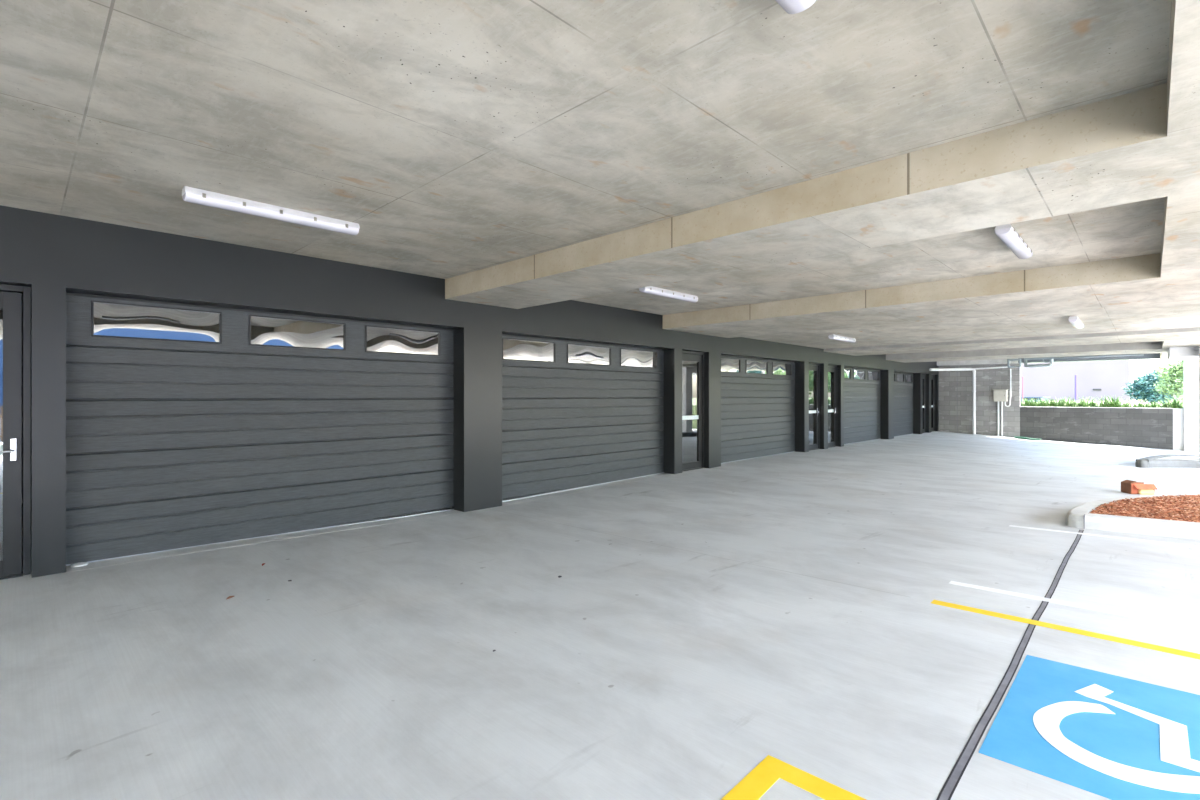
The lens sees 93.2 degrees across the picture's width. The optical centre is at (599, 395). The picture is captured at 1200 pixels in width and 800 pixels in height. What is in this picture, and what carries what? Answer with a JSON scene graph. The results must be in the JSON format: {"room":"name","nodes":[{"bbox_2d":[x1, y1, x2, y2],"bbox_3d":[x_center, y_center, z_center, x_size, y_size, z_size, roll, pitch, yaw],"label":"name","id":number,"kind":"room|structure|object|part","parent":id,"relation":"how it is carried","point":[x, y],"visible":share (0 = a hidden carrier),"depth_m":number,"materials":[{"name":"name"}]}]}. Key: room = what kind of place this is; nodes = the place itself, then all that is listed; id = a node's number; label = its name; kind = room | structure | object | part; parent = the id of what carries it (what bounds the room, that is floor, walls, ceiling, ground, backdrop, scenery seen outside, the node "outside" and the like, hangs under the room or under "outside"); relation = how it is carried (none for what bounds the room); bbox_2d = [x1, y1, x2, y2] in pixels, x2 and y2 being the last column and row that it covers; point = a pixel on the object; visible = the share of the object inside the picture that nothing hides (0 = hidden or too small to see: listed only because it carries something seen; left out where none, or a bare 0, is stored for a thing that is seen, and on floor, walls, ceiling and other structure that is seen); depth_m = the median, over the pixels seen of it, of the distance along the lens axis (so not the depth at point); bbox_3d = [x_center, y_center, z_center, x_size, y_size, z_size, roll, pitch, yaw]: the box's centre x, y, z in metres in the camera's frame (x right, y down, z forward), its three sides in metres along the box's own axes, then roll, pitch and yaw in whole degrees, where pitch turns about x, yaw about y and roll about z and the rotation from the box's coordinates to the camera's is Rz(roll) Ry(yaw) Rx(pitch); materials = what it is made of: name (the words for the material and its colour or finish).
{"room":"covered parking garage","nodes":[
{"label":"covered parking garage","id":0,"kind":"room"},
{"bbox_2d":[22,294,789,503],"bbox_3d":[-2.106,0.032,10.377,4.672,3.264,43.072,0,0,44],"label":"wall","id":1,"kind":"structure","parent":0,"point":[22,294],"depth_m":8.96,"materials":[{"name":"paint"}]},
{"bbox_2d":[0,205,938,577],"bbox_3d":[-0.608,0.036,8.773,0.288,3.080,42.470,0,0,44],"label":"wall","id":2,"kind":"structure","parent":0,"point":[53,255],"depth_m":6.37,"materials":[{"name":"grey paint"}]},
{"bbox_2d":[0,284,30,579],"bbox_3d":[-4.986,0.286,4.252,0.157,2.339,1.013,0,0,44],"label":"door","id":3,"kind":"structure","parent":2,"relation":"in","point":[10,295],"depth_m":4.54,"materials":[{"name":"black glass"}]},
{"bbox_3d":[-4.994,0.306,4.261,0.008,1.990,0.701,0,0,44],"label":"glass","id":4,"kind":"part","parent":3,"relation":"part of","materials":[{"name":"clear glass"}]},
{"bbox_3d":[-4.710,0.429,4.473,0.067,0.180,0.154,0,0,44],"label":"handle","id":5,"kind":"part","parent":3,"relation":"part of","materials":[{"name":"silver metal"}]},
{"bbox_2d":[66,292,453,565],"bbox_3d":[-3.285,0.281,6.218,0.091,2.474,3.824,0,0,44],"label":"door","id":6,"kind":"structure","parent":2,"relation":"in","point":[296,399],"depth_m":5.79,"materials":[{"name":"grey metal"}]},
{"bbox_2d":[502,334,663,501],"bbox_3d":[-0.181,0.283,9.420,0.091,2.477,3.994,0,0,44],"label":"door","id":7,"kind":"structure","parent":2,"relation":"in","point":[537,399],"depth_m":9.17,"materials":[{"name":"grey metal"}]},
{"bbox_2d":[682,350,703,471],"bbox_3d":[1.768,0.293,11.252,0.109,2.353,0.908,0,0,44],"label":"door","id":8,"kind":"structure","parent":2,"relation":"in","point":[692,362],"depth_m":11.31,"materials":[{"name":"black glass"}]},
{"bbox_3d":[1.777,0.314,11.243,0.008,2.005,0.595,0,0,44],"label":"glass","id":9,"kind":"part","parent":8,"relation":"part of","materials":[{"name":"clear glass"}]},
{"bbox_2d":[721,355,794,463],"bbox_3d":[3.690,0.257,13.413,0.091,2.425,4.019,0,0,44],"label":"door","id":10,"kind":"structure","parent":2,"relation":"in","point":[776,400],"depth_m":13.33,"materials":[{"name":"grey metal"}]},
{"bbox_2d":[809,363,819,450],"bbox_3d":[5.690,0.288,15.262,0.157,2.345,0.952,0,0,44],"label":"door","id":11,"kind":"structure","parent":2,"relation":"in","point":[814,368],"depth_m":15.42,"materials":[{"name":"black glass"}]},
{"bbox_3d":[5.682,0.309,15.271,0.008,1.996,0.640,0,0,44],"label":"glass","id":12,"kind":"part","parent":11,"relation":"part of","materials":[{"name":"clear glass"}]},
{"bbox_2d":[828,365,836,447],"bbox_3d":[6.530,0.292,16.129,0.157,2.352,0.920,0,0,44],"label":"door","id":13,"kind":"structure","parent":2,"relation":"in","point":[832,369],"depth_m":16.29,"materials":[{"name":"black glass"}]},
{"bbox_3d":[6.521,0.313,16.137,0.008,2.003,0.608,0,0,44],"label":"glass","id":14,"kind":"part","parent":13,"relation":"part of","materials":[{"name":"clear glass"}]},
{"bbox_2d":[844,367,880,444],"bbox_3d":[8.266,0.264,18.132,0.091,2.440,3.968,0,0,44],"label":"door","id":15,"kind":"structure","parent":2,"relation":"in","point":[859,397],"depth_m":18.24,"materials":[{"name":"grey metal"}]},
{"bbox_2d":[894,372,912,436],"bbox_3d":[11.137,0.265,21.093,0.091,2.440,3.232,0,0,44],"label":"door","id":16,"kind":"structure","parent":2,"relation":"in","point":[903,394],"depth_m":21.33,"materials":[{"name":"grey metal"}]},
{"bbox_2d":[923,374,925,432],"bbox_3d":[12.854,0.300,22.651,0.157,2.368,0.901,0,0,44],"label":"door","id":17,"kind":"structure","parent":2,"relation":"in","point":[924,375],"depth_m":22.88,"materials":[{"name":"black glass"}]},
{"bbox_3d":[12.845,0.321,22.659,0.008,2.020,0.589,0,0,44],"label":"glass","id":18,"kind":"part","parent":17,"relation":"part of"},
{"bbox_2d":[931,375,934,431],"bbox_3d":[13.743,0.300,23.567,0.157,2.368,0.972,0,0,44],"label":"door","id":19,"kind":"structure","parent":2,"relation":"in","point":[932,376],"depth_m":23.78,"materials":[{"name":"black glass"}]},
{"bbox_3d":[13.734,0.321,23.576,0.008,2.019,0.659,0,0,44],"label":"glass","id":20,"kind":"part","parent":19,"relation":"part of","materials":[{"name":"clear glass"}]},
{"bbox_2d":[929,368,975,433],"bbox_3d":[14.248,0.203,22.865,1.981,2.679,0.212,0,0,-3],"label":"downpipe","id":21,"kind":"object","parent":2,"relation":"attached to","point":[930,369],"visible":0.98,"depth_m":22.83,"materials":[{"name":"white plastic"}]},
{"bbox_2d":[0,0,1199,362],"bbox_3d":[3.355,-1.566,4.931,11.520,0.707,42.470,0,0,44],"label":"ceiling","id":22,"kind":"structure","parent":0,"point":[846,168],"depth_m":3.28,"materials":[{"name":"concrete"}]},
{"bbox_2d":[182,186,359,235],"bbox_3d":[-2.516,-1.428,4.443,0.138,0.098,1.220,0,0,44],"label":"light","id":23,"kind":"object","parent":22,"relation":"attached to","point":[190,194],"visible":1,"depth_m":4.34,"materials":[{"name":"grey plastic"}]},
{"bbox_2d":[639,286,697,302],"bbox_3d":[0.982,-1.428,7.963,0.138,0.098,1.220,0,0,44],"label":"light","id":24,"kind":"object","parent":22,"relation":"attached to","point":[653,290],"visible":0.98,"depth_m":7.87,"materials":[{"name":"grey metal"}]},
{"bbox_2d":[775,0,815,13],"bbox_3d":[0.310,-1.428,1.607,0.138,0.098,1.220,0,0,44],"label":"light","id":25,"kind":"object","parent":22,"relation":"attached to","point":[790,6],"visible":1,"depth_m":2.01,"materials":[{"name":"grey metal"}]},
{"bbox_2d":[828,334,855,342],"bbox_3d":[5.225,-1.233,12.219,0.138,0.098,1.220,0,0,44],"label":"light","id":26,"kind":"object","parent":22,"relation":"attached to","point":[832,336],"visible":1,"depth_m":12.10,"materials":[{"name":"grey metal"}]},
{"bbox_2d":[828,337,855,342],"bbox_3d":[5.225,-1.208,12.219,0.124,0.048,1.212,0,0,44],"label":"diffuser","id":27,"kind":"object","parent":26,"relation":"attached to","point":[846,339],"depth_m":12.19,"materials":[{"name":"grey plastic"}]},
{"bbox_2d":[973,365,1021,369],"bbox_3d":[15.467,-1.110,22.088,1.571,0.118,0.060,0,0,44],"label":"conduit","id":28,"kind":"object","parent":22,"relation":"attached to","point":[1018,365],"visible":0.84,"depth_m":22.20,"materials":[{"name":"white plastic"}]},
{"bbox_2d":[995,224,1032,258],"bbox_3d":[3.865,-1.428,5.283,0.138,0.098,1.220,0,0,44],"label":"light","id":29,"kind":"object","parent":22,"relation":"attached to","point":[1006,233],"visible":0.99,"depth_m":5.10,"materials":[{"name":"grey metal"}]},
{"bbox_2d":[1007,359,1020,367],"bbox_3d":[15.624,-1.290,21.400,0.435,0.441,0.086,0,0,44],"label":"loop","id":30,"kind":"object","parent":22,"relation":"hanging from","point":[1008,360],"visible":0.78,"depth_m":21.39,"materials":[{"name":"grey metal"}]},
{"bbox_2d":[1024,358,1052,366],"bbox_3d":[16.152,-1.287,20.888,0.878,0.451,0.110,0,0,44],"label":"drain pipe","id":31,"kind":"object","parent":22,"relation":"hanging from","point":[1025,359],"visible":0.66,"depth_m":20.88,"materials":[{"name":"grey plastic"}]},
{"bbox_2d":[1068,316,1084,328],"bbox_3d":[8.008,-1.233,9.529,0.138,0.098,1.220,0,0,44],"label":"light","id":32,"kind":"object","parent":22,"relation":"attached to","point":[1075,321],"visible":1,"depth_m":9.23,"materials":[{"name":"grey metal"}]},
{"bbox_2d":[1027,353,1143,359],"bbox_3d":[14.536,-1.181,17.106,2.688,0.062,0.056,0,0,44],"label":"conduit","id":33,"kind":"object","parent":22,"relation":"attached to","point":[1143,353],"visible":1,"depth_m":17.02,"materials":[{"name":"grey metal"}]},
{"bbox_2d":[1018,353,1159,362],"bbox_3d":[17.534,-1.387,20.511,3.866,0.246,0.358,0,0,44],"label":"lintel","id":34,"kind":"object","parent":22,"relation":"attached to","point":[1151,355],"visible":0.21,"depth_m":20.14,"materials":[{"name":"grey paint"}]},
{"bbox_2d":[1168,346,1198,359],"bbox_3d":[16.417,-1.096,13.277,4.384,0.234,1.856,0,0,44],"label":"beam","id":35,"kind":"structure","parent":22,"relation":"attached to","point":[1192,352],"depth_m":14.04,"materials":[{"name":"white concrete"}]},
{"bbox_2d":[0,431,1199,799],"bbox_3d":[3.238,1.673,4.259,21.760,0.743,43.904,0,0,44],"label":"floor","id":36,"kind":"structure","parent":0,"point":[698,627],"depth_m":3.37,"materials":[{"name":"concrete"}]},
{"bbox_2d":[71,562,87,566],"bbox_3d":[-4.465,1.444,4.864,0.110,0.021,0.110,0,0,44],"label":"round cap","id":37,"kind":"object","parent":36,"relation":"on","point":[79,564],"visible":1,"depth_m":4.85,"materials":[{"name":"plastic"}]},
{"bbox_2d":[66,512,462,572],"bbox_3d":[-3.072,1.483,6.012,0.014,0.071,3.773,0,0,44],"label":"threshold","id":38,"kind":"object","parent":36,"relation":"on","point":[461,512],"visible":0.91,"depth_m":5.58,"materials":[{"name":"concrete"}]},
{"bbox_2d":[504,474,673,505],"bbox_3d":[0.032,1.492,9.213,0.014,0.060,3.942,0,0,44],"label":"threshold","id":39,"kind":"object","parent":36,"relation":"on","point":[672,474],"visible":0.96,"depth_m":8.89,"materials":[{"name":"concrete"}]},
{"bbox_2d":[721,755,866,799],"bbox_3d":[0.588,1.383,-0.684,3.964,0.079,4.317,0,0,44],"label":"painted line","id":40,"kind":"object","parent":36,"relation":"on","point":[768,771],"visible":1,"depth_m":2.08,"materials":[{"name":"yellow paint"}]},
{"bbox_2d":[936,530,1083,799],"bbox_3d":[1.683,1.421,2.478,0.046,0.022,9.741,0,0,44],"label":"joint","id":41,"kind":"object","parent":36,"relation":"on","point":[955,775],"visible":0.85,"depth_m":2.63,"materials":[{"name":"grey"}]},
{"bbox_2d":[1014,436,1040,440],"bbox_3d":[16.173,1.610,21.450,0.853,0.130,0.428,0,0,44],"label":"garden hose","id":42,"kind":"object","parent":36,"relation":"on","point":[1017,437],"visible":1,"depth_m":21.35,"materials":[{"name":"teal rubber"}]},
{"bbox_2d":[931,600,1199,658],"bbox_3d":[3.722,1.383,2.547,3.962,0.079,0.090,0,0,44],"label":"painted line","id":43,"kind":"object","parent":36,"relation":"on","point":[966,608],"visible":1,"depth_m":3.40,"materials":[{"name":"yellow paint"}]},
{"bbox_2d":[948,581,1199,629],"bbox_3d":[4.100,1.383,2.949,3.978,0.079,0.086,0,0,44],"label":"painted line","id":44,"kind":"object","parent":36,"relation":"on","point":[1127,614],"visible":1,"depth_m":3.79,"materials":[{"name":"white paint"}]},
{"bbox_2d":[978,655,1199,799],"bbox_3d":[2.364,1.398,2.246,1.243,0.026,1.209,0,0,44],"label":"parking symbol","id":45,"kind":"object","parent":36,"relation":"on","point":[1113,737],"visible":1,"depth_m":2.36,"materials":[{"name":"blue paint"}]},
{"bbox_2d":[1009,525,1199,547],"bbox_3d":[5.956,1.383,4.869,3.990,0.079,0.083,0,0,43],"label":"painted line","id":46,"kind":"object","parent":36,"relation":"on","point":[1009,525],"visible":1,"depth_m":5.67,"materials":[{"name":"white paint"}]},
{"bbox_2d":[1066,493,1199,539],"bbox_3d":[7.648,1.323,6.161,3.750,0.243,3.674,0,0,44],"label":"kerb","id":47,"kind":"object","parent":36,"relation":"on","point":[1078,516],"visible":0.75,"depth_m":5.87,"materials":[{"name":"concrete"}]},
{"bbox_2d":[1121,480,1157,494],"bbox_3d":[7.827,1.327,8.230,0.290,0.183,0.302,0,0,12],"label":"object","id":48,"kind":"object","parent":36,"relation":"on","point":[1127,486],"visible":1,"depth_m":8.18,"materials":[{"name":"orange cardboard"}]},
{"bbox_3d":[7.814,1.340,8.166,0.290,0.142,0.008,0,0,12],"label":"printed panel","id":49,"kind":"part","parent":48,"relation":"part of","materials":[{"name":"red cardboard"}]},
{"bbox_2d":[1088,494,1199,522],"bbox_3d":[7.690,1.300,6.092,3.805,0.243,3.145,0,0,40],"label":"mulch","id":50,"kind":"object","parent":36,"relation":"on","point":[1184,507],"visible":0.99,"depth_m":6.35,"materials":[{"name":"brown wood"}]},
{"bbox_2d":[1135,454,1199,467],"bbox_3d":[14.947,1.604,12.821,4.078,0.430,5.197,0,0,44],"label":"kerb","id":51,"kind":"object","parent":36,"relation":"on","point":[1154,462],"visible":0.89,"depth_m":12.56,"materials":[{"name":"grey concrete"}]},
{"bbox_2d":[1136,456,1199,462],"bbox_3d":[14.924,1.615,12.791,4.070,0.374,4.892,0,0,44],"label":"paving","id":52,"kind":"object","parent":36,"relation":"on","point":[1172,457],"visible":0.3,"depth_m":13.97,"materials":[{"name":"grey concrete"}]},
{"bbox_2d":[1199,346,1199,458],"bbox_3d":[14.563,0.287,13.470,0.448,3.000,0.448,0,0,44],"label":"column","id":53,"kind":"structure","parent":52,"relation":"on","point":[1199,346],"depth_m":13.64,"materials":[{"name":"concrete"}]},
{"bbox_2d":[1184,359,1198,451],"bbox_3d":[19.612,0.372,18.737,0.448,3.171,0.448,0,0,44],"label":"column","id":54,"kind":"structure","parent":36,"relation":"on","point":[1191,366],"depth_m":18.62,"materials":[{"name":"concrete"}]},
{"bbox_2d":[844,397,1181,425],"bbox_3d":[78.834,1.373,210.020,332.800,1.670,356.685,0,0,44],"label":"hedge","id":55,"kind":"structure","parent":0,"point":[1179,397],"depth_m":46.92,"materials":[{"name":"green plant"}]},
{"bbox_2d":[861,360,1135,400],"bbox_3d":[48.882,-3.859,95.235,59.584,8.794,38.784,0,0,44],"label":"warehouse","id":56,"kind":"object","parent":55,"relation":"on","point":[1100,379],"visible":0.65,"depth_m":63.81,"materials":[{"name":"white paint"}]},
{"bbox_2d":[1021,398,1034,406],"bbox_3d":[16.789,0.277,22.405,0.792,0.521,0.731,0,0,44],"label":"leaf plant","id":57,"kind":"object","parent":55,"relation":"on","point":[1026,401],"visible":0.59,"depth_m":22.26,"materials":[{"name":"green plant"}]},
{"bbox_2d":[1021,397,1050,401],"bbox_3d":[38.156,0.301,51.258,3.520,0.474,5.504,0,0,44],"label":"shed","id":58,"kind":"object","parent":55,"relation":"on","point":[1024,398],"visible":0.24,"depth_m":48.80,"materials":[{"name":"blue"}]},
{"bbox_2d":[1028,398,1048,406],"bbox_3d":[17.038,0.297,22.200,0.887,0.481,0.670,0,0,44],"label":"leaf plant","id":59,"kind":"object","parent":55,"relation":"on","point":[1034,403],"visible":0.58,"depth_m":22.13,"materials":[{"name":"green plant"}]},
{"bbox_2d":[1028,397,1056,406],"bbox_3d":[17.096,0.282,21.967,0.953,0.511,0.770,0,0,44],"label":"leaf plant","id":60,"kind":"object","parent":55,"relation":"on","point":[1042,403],"visible":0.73,"depth_m":21.95,"materials":[{"name":"green plant"}]},
{"bbox_2d":[1041,399,1063,406],"bbox_3d":[17.363,0.293,21.680,0.806,0.488,0.688,0,0,31],"label":"leaf plant","id":61,"kind":"object","parent":55,"relation":"on","point":[1053,404],"visible":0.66,"depth_m":21.64,"materials":[{"name":"green plant"}]},
{"bbox_2d":[1057,396,1073,406],"bbox_3d":[17.663,0.253,21.516,0.647,0.569,0.907,0,0,6],"label":"leaf plant","id":62,"kind":"object","parent":55,"relation":"on","point":[1065,401],"visible":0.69,"depth_m":21.45,"materials":[{"name":"green plant"}]},
{"bbox_2d":[1075,375,1076,400],"bbox_3d":[35.465,-0.513,42.277,0.240,2.102,0.240,0,0,44],"label":"pole","id":63,"kind":"object","parent":55,"relation":"on","point":[1075,375],"visible":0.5,"depth_m":42.24,"materials":[{"name":"purple metal"}]},
{"bbox_2d":[1066,400,1088,406],"bbox_3d":[17.853,0.308,21.177,0.793,0.459,0.688,0,0,44],"label":"leaf plant","id":64,"kind":"object","parent":55,"relation":"on","point":[1075,404],"visible":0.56,"depth_m":21.19,"materials":[{"name":"green plant"}]},
{"bbox_2d":[1077,396,1102,406],"bbox_3d":[17.976,0.249,21.020,0.963,0.577,0.741,0,0,44],"label":"leaf plant","id":65,"kind":"object","parent":55,"relation":"on","point":[1092,403],"visible":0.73,"depth_m":20.97,"materials":[{"name":"green plant"}]},
{"bbox_2d":[1090,401,1105,406],"bbox_3d":[18.317,0.354,20.889,0.694,0.368,0.540,0,0,44],"label":"leaf plant","id":66,"kind":"object","parent":55,"relation":"on","point":[1100,404],"visible":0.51,"depth_m":20.83,"materials":[{"name":"green plant"}]},
{"bbox_2d":[1089,395,1122,406],"bbox_3d":[18.538,0.234,20.713,0.816,0.607,0.913,0,0,-25],"label":"leaf plant","id":67,"kind":"object","parent":55,"relation":"on","point":[1109,404],"visible":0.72,"depth_m":20.67,"materials":[{"name":"green plant"}]},
{"bbox_2d":[1106,397,1132,407],"bbox_3d":[18.744,0.282,20.475,0.753,0.511,0.746,0,0,44],"label":"leaf plant","id":68,"kind":"object","parent":55,"relation":"on","point":[1119,405],"visible":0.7,"depth_m":20.45,"materials":[{"name":"green plant"}]},
{"bbox_2d":[1123,401,1144,407],"bbox_3d":[18.942,0.353,20.167,0.512,0.370,0.679,0,0,-24],"label":"leaf plant","id":69,"kind":"object","parent":55,"relation":"on","point":[1130,404],"visible":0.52,"depth_m":20.08,"materials":[{"name":"green plant"}]},
{"bbox_2d":[1131,402,1153,407],"bbox_3d":[19.162,0.347,20.057,0.703,0.382,0.582,0,0,44],"label":"leaf plant","id":70,"kind":"object","parent":55,"relation":"on","point":[1146,405],"visible":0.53,"depth_m":19.94,"materials":[{"name":"green plant"}]},
{"bbox_2d":[1122,366,1178,403],"bbox_3d":[35.822,-0.695,36.645,2.196,2.521,3.249,0,0,-31],"label":"tree","id":71,"kind":"object","parent":55,"relation":"on","point":[1144,389],"visible":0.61,"depth_m":36.59,"materials":[{"name":"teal plant"}]},
{"bbox_2d":[1144,401,1167,407],"bbox_3d":[19.370,0.327,19.723,0.766,0.422,0.733,0,0,44],"label":"leaf plant","id":72,"kind":"object","parent":55,"relation":"on","point":[1153,403],"visible":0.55,"depth_m":19.70,"materials":[{"name":"green plant"}]},
{"bbox_2d":[1154,360,1183,400],"bbox_3d":[33.046,-1.010,32.015,2.211,3.118,2.779,0,0,-33],"label":"tree","id":73,"kind":"object","parent":55,"relation":"on","point":[1174,371],"visible":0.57,"depth_m":32.29,"materials":[{"name":"green plant"}]},
{"bbox_2d":[1156,398,1183,408],"bbox_3d":[19.583,0.291,19.506,0.696,0.494,0.713,0,0,30],"label":"leaf plant","id":74,"kind":"object","parent":55,"relation":"on","point":[1169,405],"visible":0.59,"depth_m":19.41,"materials":[{"name":"green plant"}]},
{"bbox_2d":[1166,396,1183,408],"bbox_3d":[19.809,0.241,19.314,0.891,0.594,0.801,0,0,44],"label":"leaf plant","id":75,"kind":"object","parent":55,"relation":"on","point":[1181,406],"visible":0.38,"depth_m":19.31,"materials":[{"name":"green plant"}]},
{"bbox_2d":[939,363,1183,450],"bbox_3d":[16.828,0.192,21.578,7.498,3.584,0.218,0,0,44],"label":"wall","id":76,"kind":"structure","parent":0,"point":[1134,427],"depth_m":21.63,"materials":[{"name":"grey brick"}]},
{"bbox_2d":[937,358,1017,365],"bbox_3d":[15.172,-1.392,22.846,2.778,0.237,0.294,0,0,44],"label":"beam","id":77,"kind":"structure","parent":76,"relation":"on","point":[991,361],"depth_m":22.80,"materials":[{"name":"concrete"}]},
{"bbox_2d":[997,402,998,435],"bbox_3d":[15.740,0.900,22.411,0.060,1.365,0.060,0,0,44],"label":"conduit","id":78,"kind":"object","parent":76,"relation":"attached to","point":[997,402],"visible":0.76,"depth_m":22.40,"materials":[{"name":"white plastic"}]},
{"bbox_2d":[994,389,1008,401],"bbox_3d":[15.748,-0.020,22.301,0.480,0.472,0.275,0,0,44],"label":"meter box","id":79,"kind":"object","parent":76,"relation":"attached to","point":[1001,395],"visible":1,"depth_m":22.20,"materials":[{"name":"metal"}]},
{"bbox_3d":[15.681,-0.010,22.231,0.397,0.416,0.012,0,0,44],"label":"box door","id":80,"kind":"part","parent":79,"relation":"part of","materials":[{"name":"metal"}]},
{"bbox_2d":[1001,402,1002,435],"bbox_3d":[15.825,0.901,22.329,0.060,1.367,0.060,0,0,44],"label":"conduit","id":81,"kind":"object","parent":76,"relation":"attached to","point":[1001,402],"visible":1,"depth_m":22.31,"materials":[{"name":"white plastic"}]},
{"bbox_2d":[1004,369,1010,406],"bbox_3d":[15.961,-0.312,22.196,0.220,1.488,0.044,0,0,44],"label":"conduit","id":82,"kind":"object","parent":76,"relation":"attached to","point":[1010,369],"visible":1,"depth_m":22.12,"materials":[{"name":"white plastic"}]},
{"bbox_2d":[1072,407,1172,408],"bbox_3d":[17.840,0.417,20.598,4.172,0.014,0.218,0,0,44],"label":"wall capping","id":83,"kind":"structure","parent":76,"relation":"on","point":[1072,407],"depth_m":20.38,"materials":[{"name":"concrete"}]}
]}

